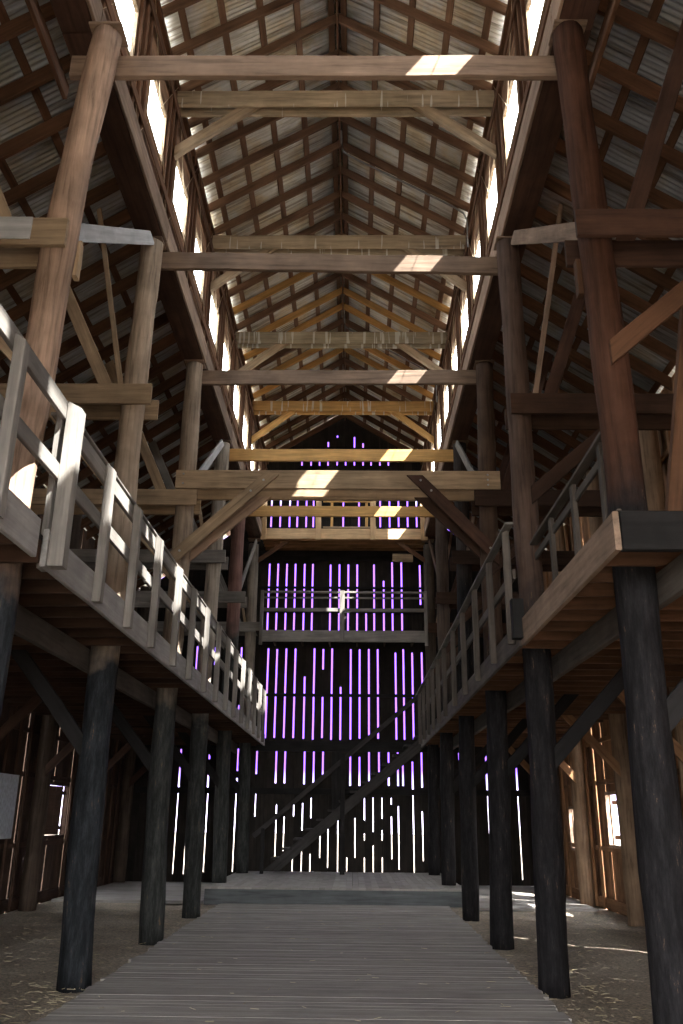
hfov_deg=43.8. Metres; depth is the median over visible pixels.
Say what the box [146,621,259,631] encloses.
tie
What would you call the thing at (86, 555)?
tie
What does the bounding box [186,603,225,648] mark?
knee brace
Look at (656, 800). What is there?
log post
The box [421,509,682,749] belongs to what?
gallery
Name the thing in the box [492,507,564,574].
knee brace
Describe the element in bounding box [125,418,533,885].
wall
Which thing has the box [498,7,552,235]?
fascia board
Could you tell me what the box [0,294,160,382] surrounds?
rafter
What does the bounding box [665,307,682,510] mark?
strut
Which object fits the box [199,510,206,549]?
strut
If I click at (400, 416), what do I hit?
knee brace
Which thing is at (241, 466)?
fascia board
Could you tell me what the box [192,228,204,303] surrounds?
window
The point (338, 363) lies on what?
rafter
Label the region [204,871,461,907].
platform
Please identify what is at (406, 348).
knee brace
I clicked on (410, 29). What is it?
purlin
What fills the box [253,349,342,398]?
rafter
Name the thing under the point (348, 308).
rafter
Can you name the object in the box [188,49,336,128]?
rafter
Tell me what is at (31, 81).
rafter
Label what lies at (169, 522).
rafter
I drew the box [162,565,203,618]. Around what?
knee brace
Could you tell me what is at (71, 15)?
beam
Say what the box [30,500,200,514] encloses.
tie
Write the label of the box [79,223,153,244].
brace
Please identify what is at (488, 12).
purlin
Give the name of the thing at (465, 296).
window
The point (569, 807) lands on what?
window
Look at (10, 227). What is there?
board
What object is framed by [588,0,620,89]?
board
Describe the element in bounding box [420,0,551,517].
wall
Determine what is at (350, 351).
rafter
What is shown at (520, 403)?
tie
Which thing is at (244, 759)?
log post
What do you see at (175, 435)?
rafter
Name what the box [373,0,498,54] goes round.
rafter
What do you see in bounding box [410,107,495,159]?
knee brace
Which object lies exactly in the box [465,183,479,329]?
wire
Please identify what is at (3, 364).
purlin
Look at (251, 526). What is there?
beam
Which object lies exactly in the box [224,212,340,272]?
rafter
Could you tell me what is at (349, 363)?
rafter
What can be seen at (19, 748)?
wall
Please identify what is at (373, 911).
straw
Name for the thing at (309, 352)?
rafter
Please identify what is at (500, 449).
rafter
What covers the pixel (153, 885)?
log post
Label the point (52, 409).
knee brace
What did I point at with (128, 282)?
rafter
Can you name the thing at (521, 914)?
straw
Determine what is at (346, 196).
rafter
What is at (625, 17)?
rafter
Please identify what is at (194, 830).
log post
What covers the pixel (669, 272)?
purlin
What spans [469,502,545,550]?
rafter
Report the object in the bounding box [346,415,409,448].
rafter
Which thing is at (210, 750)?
brace
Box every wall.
[0,476,139,913]
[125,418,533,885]
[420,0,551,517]
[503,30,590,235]
[543,373,682,916]
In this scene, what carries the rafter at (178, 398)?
attached to the ceiling at (21, 114)
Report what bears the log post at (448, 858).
on the platform
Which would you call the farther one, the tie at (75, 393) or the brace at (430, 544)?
the brace at (430, 544)
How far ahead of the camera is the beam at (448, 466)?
19.78 m
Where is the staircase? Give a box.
[252,692,425,874]
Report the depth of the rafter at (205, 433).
19.70 m
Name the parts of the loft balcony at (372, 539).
post, post, post, post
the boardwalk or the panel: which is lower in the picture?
the boardwalk
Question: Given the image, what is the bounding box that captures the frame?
[323,501,376,528]
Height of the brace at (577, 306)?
2.895 m
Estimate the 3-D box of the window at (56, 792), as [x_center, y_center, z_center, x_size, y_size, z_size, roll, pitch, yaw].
[-6.304,6.445,18.358,0.318,1.130,1.370,0,-20,1]
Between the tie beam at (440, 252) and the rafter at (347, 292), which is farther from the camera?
the rafter at (347, 292)
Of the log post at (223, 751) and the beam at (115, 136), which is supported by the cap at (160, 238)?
the beam at (115, 136)
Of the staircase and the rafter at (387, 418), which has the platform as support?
the staircase
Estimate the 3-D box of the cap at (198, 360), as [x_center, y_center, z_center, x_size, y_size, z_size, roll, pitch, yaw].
[-2.658,-2.683,15.417,0.340,0.033,0.304,0,-20,1]
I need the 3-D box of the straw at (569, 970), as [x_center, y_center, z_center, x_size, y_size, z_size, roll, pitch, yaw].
[2.453,4.943,8.668,0.764,0.033,3.290,0,-20,1]
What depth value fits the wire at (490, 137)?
13.44 m
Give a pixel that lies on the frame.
(331, 526)
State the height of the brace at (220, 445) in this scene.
2.419 m
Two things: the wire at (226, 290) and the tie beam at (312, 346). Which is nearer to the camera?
the wire at (226, 290)
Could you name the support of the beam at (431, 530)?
on the cap
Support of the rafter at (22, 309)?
attached to the ceiling at (21, 114)
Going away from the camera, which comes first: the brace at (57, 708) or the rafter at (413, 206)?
the brace at (57, 708)
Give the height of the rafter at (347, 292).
1.788 m
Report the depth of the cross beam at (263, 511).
21.93 m
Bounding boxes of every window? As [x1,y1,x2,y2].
[44,782,69,838]
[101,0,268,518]
[112,0,138,55]
[145,80,166,165]
[171,159,187,242]
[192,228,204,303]
[209,292,218,352]
[222,334,230,392]
[233,385,239,426]
[243,409,248,448]
[437,412,440,448]
[443,385,448,426]
[451,337,455,392]
[460,292,467,352]
[472,229,480,303]
[485,159,497,242]
[503,81,519,165]
[525,0,545,55]
[568,806,574,850]
[604,791,620,848]
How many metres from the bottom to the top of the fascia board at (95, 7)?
0.365 m
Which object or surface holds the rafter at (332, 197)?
attached to the ceiling at (202, 16)
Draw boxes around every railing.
[0,304,266,741]
[416,522,523,743]
[529,431,607,580]
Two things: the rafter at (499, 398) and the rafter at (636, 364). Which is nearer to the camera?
the rafter at (636, 364)
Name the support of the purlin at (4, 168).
attached to the ceiling at (21, 114)
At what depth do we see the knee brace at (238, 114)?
12.92 m
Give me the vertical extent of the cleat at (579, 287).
0.380 m
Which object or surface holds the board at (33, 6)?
attached to the log post at (55, 265)
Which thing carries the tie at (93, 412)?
attached to the log post at (87, 814)
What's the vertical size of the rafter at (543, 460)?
2.458 m
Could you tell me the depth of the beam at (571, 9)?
8.63 m
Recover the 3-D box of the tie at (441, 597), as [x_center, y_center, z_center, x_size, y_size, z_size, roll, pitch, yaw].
[3.871,2.108,20.718,3.100,0.294,0.053,0,-20,1]
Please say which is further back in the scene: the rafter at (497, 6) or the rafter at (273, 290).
the rafter at (273, 290)
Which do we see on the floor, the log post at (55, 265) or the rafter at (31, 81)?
the log post at (55, 265)
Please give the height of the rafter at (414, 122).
1.788 m
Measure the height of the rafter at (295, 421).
1.788 m
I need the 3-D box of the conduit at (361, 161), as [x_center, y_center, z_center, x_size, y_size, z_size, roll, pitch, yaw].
[1.123,-5.971,16.005,2.448,2.258,0.450,4,-20,-10]
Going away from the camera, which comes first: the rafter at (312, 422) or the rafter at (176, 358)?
the rafter at (176, 358)
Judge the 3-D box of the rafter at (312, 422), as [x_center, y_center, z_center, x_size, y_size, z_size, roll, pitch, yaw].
[-1.238,-2.644,26.586,2.652,1.788,0.054,0,-20,1]
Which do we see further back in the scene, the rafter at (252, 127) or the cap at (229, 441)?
the cap at (229, 441)
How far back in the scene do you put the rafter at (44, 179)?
11.27 m
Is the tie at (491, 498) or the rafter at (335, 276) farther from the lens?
the rafter at (335, 276)
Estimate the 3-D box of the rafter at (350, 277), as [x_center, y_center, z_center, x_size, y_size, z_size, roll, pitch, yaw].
[1.345,-4.969,20.057,2.642,1.788,0.050,0,-20,1]
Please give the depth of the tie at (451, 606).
21.05 m
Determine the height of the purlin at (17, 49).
0.086 m
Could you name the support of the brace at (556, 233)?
attached to the log post at (656, 800)
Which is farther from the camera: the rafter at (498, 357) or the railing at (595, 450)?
the rafter at (498, 357)
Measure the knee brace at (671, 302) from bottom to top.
1.299 m
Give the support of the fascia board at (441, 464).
attached to the beam at (448, 466)
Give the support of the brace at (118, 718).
attached to the log post at (153, 885)
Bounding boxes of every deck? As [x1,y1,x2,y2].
[51,881,211,903]
[479,885,598,911]
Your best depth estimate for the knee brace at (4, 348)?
7.45 m
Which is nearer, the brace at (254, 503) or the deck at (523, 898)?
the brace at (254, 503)
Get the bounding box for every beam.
[50,0,91,31]
[62,32,163,239]
[69,55,556,80]
[158,241,202,362]
[161,252,497,275]
[175,470,500,489]
[177,90,494,107]
[180,107,491,116]
[184,363,228,441]
[197,489,474,500]
[202,370,476,385]
[212,235,465,248]
[214,249,463,255]
[214,442,238,469]
[229,449,452,461]
[236,332,446,343]
[237,344,445,348]
[245,517,260,537]
[248,506,433,516]
[252,401,433,411]
[254,411,431,414]
[392,554,412,561]
[426,517,435,539]
[443,443,453,470]
[450,362,476,442]
[471,244,526,363]
[559,0,599,29]
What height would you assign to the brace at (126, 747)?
1.136 m
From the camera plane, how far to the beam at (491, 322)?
14.14 m
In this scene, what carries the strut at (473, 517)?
on the tie at (458, 556)
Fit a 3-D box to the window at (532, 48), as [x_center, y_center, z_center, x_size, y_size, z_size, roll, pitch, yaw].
[2.341,-6.096,10.137,0.047,0.900,0.980,0,-20,1]
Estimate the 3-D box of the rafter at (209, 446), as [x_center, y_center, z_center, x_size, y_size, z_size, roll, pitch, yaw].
[-4.563,-0.736,20.254,3.877,2.878,0.059,0,-20,1]
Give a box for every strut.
[97,208,123,383]
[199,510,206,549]
[230,529,245,621]
[436,532,452,622]
[466,516,474,549]
[533,203,562,392]
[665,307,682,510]
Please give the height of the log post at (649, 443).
8.555 m
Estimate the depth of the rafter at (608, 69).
9.93 m
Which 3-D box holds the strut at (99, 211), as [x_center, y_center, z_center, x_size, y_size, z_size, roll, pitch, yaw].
[-3.195,-3.010,11.705,0.656,2.868,0.049,0,-20,1]
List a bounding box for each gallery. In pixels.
[0,489,264,753]
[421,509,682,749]
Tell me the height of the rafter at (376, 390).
1.788 m
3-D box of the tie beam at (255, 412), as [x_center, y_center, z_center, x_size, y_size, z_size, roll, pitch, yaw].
[0.040,-2.751,22.917,4.870,0.285,0.053,0,-20,1]
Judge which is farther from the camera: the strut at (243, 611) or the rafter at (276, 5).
the strut at (243, 611)
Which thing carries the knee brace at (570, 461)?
attached to the log post at (549, 874)
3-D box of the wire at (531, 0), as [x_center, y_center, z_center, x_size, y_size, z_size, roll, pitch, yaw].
[2.282,-6.218,10.182,0.009,2.405,1.608,0,-20,1]
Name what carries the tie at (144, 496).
attached to the log post at (153, 885)
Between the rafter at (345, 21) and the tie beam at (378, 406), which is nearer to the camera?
the rafter at (345, 21)
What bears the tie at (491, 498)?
attached to the log post at (499, 798)
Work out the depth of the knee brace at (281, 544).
24.93 m
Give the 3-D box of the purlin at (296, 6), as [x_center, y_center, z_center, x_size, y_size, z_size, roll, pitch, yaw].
[-0.697,-7.736,13.929,0.108,0.081,29.550,0,-20,1]
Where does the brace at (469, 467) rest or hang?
attached to the beam at (467, 409)
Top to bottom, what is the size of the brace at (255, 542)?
2.419 m
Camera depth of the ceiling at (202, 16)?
15.97 m
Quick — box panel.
[0,773,18,838]
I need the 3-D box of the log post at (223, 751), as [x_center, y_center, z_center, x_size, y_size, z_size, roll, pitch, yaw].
[-2.686,3.944,20.363,0.389,9.080,0.398,17,-26,-39]
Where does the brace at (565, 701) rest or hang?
attached to the log post at (499, 798)
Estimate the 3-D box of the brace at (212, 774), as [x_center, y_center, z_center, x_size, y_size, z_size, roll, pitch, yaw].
[-3.264,5.810,19.591,1.160,1.403,0.054,0,-20,1]
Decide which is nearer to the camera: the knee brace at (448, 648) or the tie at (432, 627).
the knee brace at (448, 648)
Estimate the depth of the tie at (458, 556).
17.45 m
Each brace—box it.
[0,186,23,247]
[0,336,11,360]
[0,696,42,740]
[11,650,82,756]
[44,742,73,776]
[49,405,116,502]
[66,287,111,383]
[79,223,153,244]
[105,360,172,505]
[108,735,143,770]
[112,703,150,772]
[129,766,146,787]
[141,536,165,568]
[143,715,190,780]
[148,440,174,488]
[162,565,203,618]
[170,474,278,561]
[174,107,261,159]
[177,732,218,787]
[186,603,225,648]
[190,497,271,561]
[193,518,223,590]
[199,439,223,469]
[207,548,240,621]
[207,744,239,793]
[210,249,277,292]
[238,344,288,369]
[242,539,257,586]
[251,411,297,442]
[258,542,288,562]
[389,412,433,443]
[394,344,443,369]
[395,542,424,562]
[400,249,466,292]
[407,475,498,565]
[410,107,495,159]
[414,497,479,557]
[428,540,435,571]
[434,633,481,675]
[446,604,502,653]
[449,574,456,612]
[454,517,479,591]
[455,440,474,470]
[465,566,516,621]
[474,719,526,787]
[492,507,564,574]
[499,441,509,485]
[501,351,553,489]
[507,694,578,776]
[508,746,529,773]
[511,222,576,244]
[527,732,575,782]
[531,428,599,503]
[544,291,584,392]
[554,667,623,768]
[561,715,620,775]
[609,280,682,365]
[615,19,682,240]
[617,690,682,762]
[667,678,682,731]
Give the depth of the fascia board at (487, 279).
13.88 m
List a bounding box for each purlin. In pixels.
[0,0,229,535]
[0,160,196,523]
[0,269,172,539]
[0,360,164,576]
[36,468,137,580]
[178,8,275,448]
[216,0,292,441]
[256,0,309,431]
[293,1,326,422]
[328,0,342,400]
[340,0,349,400]
[363,1,379,422]
[380,0,415,432]
[396,0,454,441]
[413,8,492,448]
[469,0,664,511]
[512,268,676,540]
[533,114,682,433]
[648,361,675,392]
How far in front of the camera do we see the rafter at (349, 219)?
18.28 m
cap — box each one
[152,236,165,250]
[184,359,205,368]
[215,440,231,445]
[248,538,259,541]
[422,539,433,542]
[452,440,468,446]
[473,360,494,369]
[493,236,518,250]
[548,19,587,45]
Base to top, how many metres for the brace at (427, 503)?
1.331 m
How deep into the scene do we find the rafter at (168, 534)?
23.42 m
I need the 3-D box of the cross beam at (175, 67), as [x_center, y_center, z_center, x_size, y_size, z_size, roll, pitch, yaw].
[-0.179,-4.704,8.992,5.390,0.288,0.079,0,-20,1]
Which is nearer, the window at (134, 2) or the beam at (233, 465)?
the window at (134, 2)
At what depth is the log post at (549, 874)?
9.83 m
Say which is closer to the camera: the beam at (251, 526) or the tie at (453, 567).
the tie at (453, 567)
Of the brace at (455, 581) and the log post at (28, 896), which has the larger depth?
the brace at (455, 581)
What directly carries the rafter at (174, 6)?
attached to the ceiling at (202, 16)
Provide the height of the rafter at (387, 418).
1.788 m
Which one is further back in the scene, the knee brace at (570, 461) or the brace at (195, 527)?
the brace at (195, 527)
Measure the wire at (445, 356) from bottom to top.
2.405 m
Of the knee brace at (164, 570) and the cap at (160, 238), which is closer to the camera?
the cap at (160, 238)
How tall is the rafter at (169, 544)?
2.878 m
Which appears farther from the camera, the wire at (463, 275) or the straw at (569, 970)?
the wire at (463, 275)
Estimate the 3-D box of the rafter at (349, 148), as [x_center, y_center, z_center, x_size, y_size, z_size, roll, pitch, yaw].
[1.294,-6.371,16.163,2.642,1.788,0.053,0,-20,1]
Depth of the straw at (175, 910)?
11.09 m
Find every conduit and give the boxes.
[340,130,468,246]
[344,314,437,401]
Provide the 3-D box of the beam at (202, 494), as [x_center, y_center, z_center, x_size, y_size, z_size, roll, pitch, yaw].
[-0.065,-0.332,14.641,5.490,0.285,0.075,0,-20,1]
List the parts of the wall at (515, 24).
plate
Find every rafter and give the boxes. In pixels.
[0,2,55,43]
[0,54,70,105]
[0,108,72,161]
[0,208,130,291]
[0,270,137,360]
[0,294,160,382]
[3,141,106,206]
[6,244,140,321]
[36,389,184,488]
[38,177,119,217]
[38,368,185,466]
[43,351,182,441]
[55,313,168,382]
[78,407,200,482]
[80,415,205,488]
[80,440,214,529]
[86,332,175,383]
[86,457,214,540]
[95,467,213,548]
[136,571,162,587]
[138,427,210,478]
[140,500,211,544]
[140,501,227,548]
[148,515,169,525]
[161,0,201,16]
[165,515,210,548]
[171,0,300,54]
[180,13,335,90]
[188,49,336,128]
[195,82,337,158]
[202,117,337,186]
[208,140,338,212]
[214,166,339,234]
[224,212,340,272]
[228,232,340,296]
[233,272,313,314]
[237,273,341,330]
[244,303,341,360]
[250,189,339,234]
[251,349,321,386]
[252,318,342,369]
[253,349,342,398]
[256,287,341,331]
[258,369,343,421]
[261,385,343,428]
[263,392,343,441]
[264,358,342,400]
[265,415,330,448]
[278,415,344,448]
[338,13,491,89]
[339,49,485,127]
[340,82,479,157]
[340,117,473,186]
[341,142,469,211]
[341,166,464,234]
[342,190,430,234]
[342,212,386,234]
[342,232,452,296]
[343,273,446,330]
[343,286,427,331]
[344,303,440,360]
[344,319,429,369]
[344,348,432,399]
[345,358,422,400]
[345,385,426,430]
[345,392,424,441]
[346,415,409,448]
[359,415,422,448]
[362,385,428,421]
[363,348,434,386]
[372,274,449,314]
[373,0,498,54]
[450,501,513,544]
[467,452,569,525]
[469,426,565,489]
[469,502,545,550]
[471,0,506,15]
[473,413,586,489]
[492,350,567,392]
[493,369,595,436]
[493,389,596,461]
[494,408,591,474]
[497,331,594,392]
[498,516,549,549]
[520,263,676,363]
[522,293,671,390]
[524,321,647,392]
[525,244,678,333]
[534,206,679,291]
[544,174,670,239]
[555,138,682,208]
[586,49,682,115]
[593,107,682,170]
[597,0,677,48]
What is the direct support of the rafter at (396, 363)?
attached to the ceiling at (202, 16)
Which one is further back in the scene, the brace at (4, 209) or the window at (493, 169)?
the window at (493, 169)
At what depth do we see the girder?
23.64 m
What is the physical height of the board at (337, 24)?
0.304 m
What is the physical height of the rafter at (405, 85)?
1.788 m
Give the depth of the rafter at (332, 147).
16.18 m
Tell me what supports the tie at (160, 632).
attached to the log post at (244, 759)
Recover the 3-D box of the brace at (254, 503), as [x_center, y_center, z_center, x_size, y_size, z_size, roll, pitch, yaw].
[-2.007,0.402,14.338,1.602,1.403,0.053,0,-20,1]
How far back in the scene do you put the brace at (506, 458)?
18.22 m
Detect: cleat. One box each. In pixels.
[72,241,83,280]
[573,259,583,299]
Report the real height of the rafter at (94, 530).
2.878 m
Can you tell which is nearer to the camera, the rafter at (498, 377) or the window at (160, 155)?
the window at (160, 155)
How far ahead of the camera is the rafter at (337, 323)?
21.98 m
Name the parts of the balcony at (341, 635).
post, post, rail, rail, rail, post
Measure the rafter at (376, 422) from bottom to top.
1.788 m
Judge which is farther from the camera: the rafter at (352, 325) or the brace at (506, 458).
the rafter at (352, 325)
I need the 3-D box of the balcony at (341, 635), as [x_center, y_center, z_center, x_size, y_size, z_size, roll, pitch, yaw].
[0.028,3.208,24.546,4.850,1.550,1.502,0,-20,1]
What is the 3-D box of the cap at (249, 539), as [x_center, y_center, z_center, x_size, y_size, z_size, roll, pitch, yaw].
[-2.588,0.823,25.151,0.340,0.034,0.306,0,-20,1]
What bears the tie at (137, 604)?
attached to the log post at (223, 751)
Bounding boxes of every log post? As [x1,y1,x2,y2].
[0,21,128,716]
[18,515,81,911]
[56,238,163,992]
[113,586,149,882]
[138,361,202,945]
[182,442,229,918]
[212,519,244,882]
[236,543,258,872]
[423,544,439,875]
[435,518,455,885]
[453,442,478,921]
[476,361,513,949]
[496,238,570,998]
[552,20,682,1023]
[555,523,594,907]
[586,470,644,926]
[639,430,682,799]
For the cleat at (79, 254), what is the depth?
8.05 m
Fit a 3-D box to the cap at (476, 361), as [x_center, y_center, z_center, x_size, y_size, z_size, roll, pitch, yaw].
[2.572,-2.659,15.339,0.340,0.034,0.303,0,-20,1]
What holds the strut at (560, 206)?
on the tie at (520, 403)
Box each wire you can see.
[103,0,136,115]
[141,0,177,209]
[169,131,197,280]
[190,174,212,336]
[207,276,225,349]
[220,290,235,420]
[232,356,240,432]
[243,393,252,446]
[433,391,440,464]
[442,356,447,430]
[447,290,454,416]
[455,275,466,362]
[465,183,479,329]
[478,137,496,251]
[494,1,517,198]
[528,0,550,55]
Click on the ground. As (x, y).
(617, 842)
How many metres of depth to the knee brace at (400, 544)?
24.88 m
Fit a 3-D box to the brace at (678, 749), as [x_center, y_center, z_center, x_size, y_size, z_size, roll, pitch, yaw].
[4.540,3.197,12.584,1.009,1.088,0.062,0,-20,1]
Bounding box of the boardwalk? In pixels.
[28,903,572,1023]
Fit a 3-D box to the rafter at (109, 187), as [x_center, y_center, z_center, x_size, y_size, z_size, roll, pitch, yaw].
[-4.676,-3.775,11.814,3.877,2.878,0.056,0,-20,1]
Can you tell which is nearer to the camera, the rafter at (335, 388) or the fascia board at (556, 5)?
the fascia board at (556, 5)
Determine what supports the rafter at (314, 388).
attached to the ceiling at (202, 16)
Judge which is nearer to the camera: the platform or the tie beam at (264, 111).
the tie beam at (264, 111)
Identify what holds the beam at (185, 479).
attached to the log post at (499, 798)
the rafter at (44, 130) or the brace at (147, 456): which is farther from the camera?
the brace at (147, 456)
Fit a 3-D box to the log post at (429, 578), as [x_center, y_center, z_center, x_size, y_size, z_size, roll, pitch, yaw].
[2.486,5.199,23.514,0.363,8.950,0.339,-9,-22,26]
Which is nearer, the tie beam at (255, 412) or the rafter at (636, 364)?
the rafter at (636, 364)
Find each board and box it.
[0,217,32,238]
[25,0,68,98]
[86,0,102,20]
[101,9,168,241]
[165,223,206,362]
[205,347,231,441]
[231,428,244,469]
[255,517,261,535]
[336,0,345,420]
[424,517,429,536]
[437,429,449,470]
[448,347,469,442]
[468,223,498,363]
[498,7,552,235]
[551,0,563,24]
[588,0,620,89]
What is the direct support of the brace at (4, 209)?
attached to the tie at (45, 232)
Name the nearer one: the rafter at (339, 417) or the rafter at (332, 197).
the rafter at (332, 197)
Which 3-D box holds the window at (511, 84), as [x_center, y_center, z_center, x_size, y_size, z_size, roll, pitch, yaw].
[2.363,-5.511,11.759,0.047,0.900,0.980,0,-20,1]
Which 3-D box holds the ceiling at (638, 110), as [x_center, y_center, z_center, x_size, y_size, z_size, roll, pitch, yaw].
[4.165,-3.792,12.441,3.395,2.387,29.545,0,-20,1]
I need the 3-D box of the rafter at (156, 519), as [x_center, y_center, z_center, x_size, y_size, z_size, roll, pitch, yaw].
[-4.537,-0.034,22.202,3.877,2.878,0.060,0,-20,1]
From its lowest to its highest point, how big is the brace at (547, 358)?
2.895 m
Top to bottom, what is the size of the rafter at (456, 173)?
1.788 m
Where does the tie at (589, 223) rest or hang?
attached to the log post at (656, 800)
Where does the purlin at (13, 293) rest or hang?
attached to the ceiling at (21, 114)
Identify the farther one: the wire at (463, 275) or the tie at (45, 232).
the wire at (463, 275)
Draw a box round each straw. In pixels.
[0,982,82,1023]
[2,910,183,1020]
[99,911,513,1023]
[471,914,647,1023]
[521,970,640,1023]
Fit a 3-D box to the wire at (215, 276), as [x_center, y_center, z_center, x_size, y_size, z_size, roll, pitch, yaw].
[-2.465,-3.903,16.744,0.009,2.405,1.608,0,-20,1]
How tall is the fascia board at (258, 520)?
0.362 m
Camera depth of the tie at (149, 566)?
17.91 m
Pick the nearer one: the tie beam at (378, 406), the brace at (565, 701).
the brace at (565, 701)
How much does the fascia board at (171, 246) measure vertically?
0.364 m
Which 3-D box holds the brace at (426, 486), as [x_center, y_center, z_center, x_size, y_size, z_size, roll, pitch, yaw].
[1.831,0.125,14.062,1.477,1.576,0.077,0,-20,1]
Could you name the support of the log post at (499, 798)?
on the floor
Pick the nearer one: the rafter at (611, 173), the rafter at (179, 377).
the rafter at (611, 173)
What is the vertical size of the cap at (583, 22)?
0.035 m
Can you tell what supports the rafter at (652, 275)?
attached to the ceiling at (638, 110)
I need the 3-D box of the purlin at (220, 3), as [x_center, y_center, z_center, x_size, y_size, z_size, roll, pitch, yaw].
[-1.774,-7.121,13.722,0.107,0.082,29.550,0,-20,1]
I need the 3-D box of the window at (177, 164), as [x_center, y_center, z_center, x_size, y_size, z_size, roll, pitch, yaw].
[-2.568,-4.950,13.456,0.047,0.900,0.980,0,-20,1]
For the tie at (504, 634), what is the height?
0.295 m
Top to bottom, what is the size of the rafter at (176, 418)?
2.878 m
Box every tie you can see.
[0,218,69,246]
[0,241,82,268]
[0,383,152,404]
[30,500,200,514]
[31,488,196,504]
[48,400,158,420]
[70,549,225,562]
[84,557,228,569]
[134,597,247,607]
[135,591,245,602]
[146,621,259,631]
[157,631,257,635]
[424,630,506,636]
[428,623,506,632]
[435,597,505,608]
[436,592,518,603]
[450,557,566,571]
[452,550,574,564]
[471,501,601,516]
[474,489,600,506]
[504,409,671,430]
[510,393,672,414]
[564,240,682,267]
[574,209,682,237]
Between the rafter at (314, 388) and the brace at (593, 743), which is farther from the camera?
the rafter at (314, 388)
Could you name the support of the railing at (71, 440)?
on the gallery at (58, 623)
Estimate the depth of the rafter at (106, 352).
15.11 m
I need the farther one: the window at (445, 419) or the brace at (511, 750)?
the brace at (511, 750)
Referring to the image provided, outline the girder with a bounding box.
[256,742,427,752]
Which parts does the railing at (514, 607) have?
cap rail, cap rail, rail, cap rail, rail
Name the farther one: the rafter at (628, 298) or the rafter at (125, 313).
the rafter at (125, 313)
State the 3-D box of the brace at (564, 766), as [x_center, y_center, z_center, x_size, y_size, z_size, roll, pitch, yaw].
[4.633,5.433,18.793,1.009,1.088,0.063,0,-20,1]
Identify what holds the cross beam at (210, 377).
attached to the log post at (153, 885)
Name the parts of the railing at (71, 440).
rail, rail, cap rail, rail, rail, rail, cap rail, rail, cap rail, rail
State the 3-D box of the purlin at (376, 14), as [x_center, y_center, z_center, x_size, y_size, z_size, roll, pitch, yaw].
[0.563,-7.731,13.911,0.107,0.082,29.550,0,-20,1]
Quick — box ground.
[58,831,620,879]
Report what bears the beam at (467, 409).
on the cap at (453, 442)
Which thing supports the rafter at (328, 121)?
attached to the ceiling at (202, 16)
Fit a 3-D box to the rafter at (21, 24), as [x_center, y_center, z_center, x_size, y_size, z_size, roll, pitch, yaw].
[-4.710,-4.713,9.207,3.877,2.878,0.059,0,-20,1]
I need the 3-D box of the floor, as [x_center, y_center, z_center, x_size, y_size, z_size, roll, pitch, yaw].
[-0.535,5.163,9.256,12.100,0.071,29.300,0,-20,1]
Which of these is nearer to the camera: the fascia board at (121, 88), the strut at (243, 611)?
the fascia board at (121, 88)
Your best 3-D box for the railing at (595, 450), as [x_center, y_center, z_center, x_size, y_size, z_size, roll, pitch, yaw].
[2.330,0.340,8.749,0.105,1.110,3.151,0,-20,1]
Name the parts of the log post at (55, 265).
bolster cap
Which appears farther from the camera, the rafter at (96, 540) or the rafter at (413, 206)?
the rafter at (96, 540)
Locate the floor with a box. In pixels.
[0,886,652,1023]
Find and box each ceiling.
[0,0,229,585]
[160,0,507,448]
[453,0,682,550]
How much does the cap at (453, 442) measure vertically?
0.036 m
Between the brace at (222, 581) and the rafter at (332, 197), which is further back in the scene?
the brace at (222, 581)
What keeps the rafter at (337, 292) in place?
attached to the ceiling at (202, 16)
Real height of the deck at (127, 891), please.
0.056 m
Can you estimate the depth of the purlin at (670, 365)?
14.00 m
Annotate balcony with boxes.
[256,590,428,646]
[260,501,427,550]
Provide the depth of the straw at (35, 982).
8.20 m
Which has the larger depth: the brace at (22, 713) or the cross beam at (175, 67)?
the brace at (22, 713)
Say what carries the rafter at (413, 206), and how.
attached to the ceiling at (202, 16)
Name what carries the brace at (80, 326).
attached to the log post at (87, 814)
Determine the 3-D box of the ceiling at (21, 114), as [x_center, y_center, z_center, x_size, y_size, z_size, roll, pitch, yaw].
[-4.698,-3.641,12.505,4.015,2.821,29.545,0,-20,1]
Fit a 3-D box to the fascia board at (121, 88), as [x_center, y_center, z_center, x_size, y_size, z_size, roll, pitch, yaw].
[-2.537,-4.623,10.614,0.039,0.363,3.429,0,-20,1]
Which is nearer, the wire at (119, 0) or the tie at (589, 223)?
the tie at (589, 223)
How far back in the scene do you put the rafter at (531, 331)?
15.03 m
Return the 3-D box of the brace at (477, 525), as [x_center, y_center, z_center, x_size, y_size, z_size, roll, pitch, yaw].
[3.286,0.808,21.251,1.163,2.895,0.064,0,-20,1]
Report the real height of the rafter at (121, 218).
2.878 m
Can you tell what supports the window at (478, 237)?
in the wall at (515, 24)
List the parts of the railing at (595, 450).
rail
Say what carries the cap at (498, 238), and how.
on the log post at (549, 874)
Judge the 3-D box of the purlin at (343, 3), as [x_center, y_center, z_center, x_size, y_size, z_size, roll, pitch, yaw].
[0.036,-8.041,14.029,0.108,0.081,29.550,0,-20,1]
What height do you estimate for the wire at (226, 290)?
2.405 m
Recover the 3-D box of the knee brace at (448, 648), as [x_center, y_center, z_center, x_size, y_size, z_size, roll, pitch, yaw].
[3.264,2.796,20.525,1.497,1.299,0.063,0,-20,1]

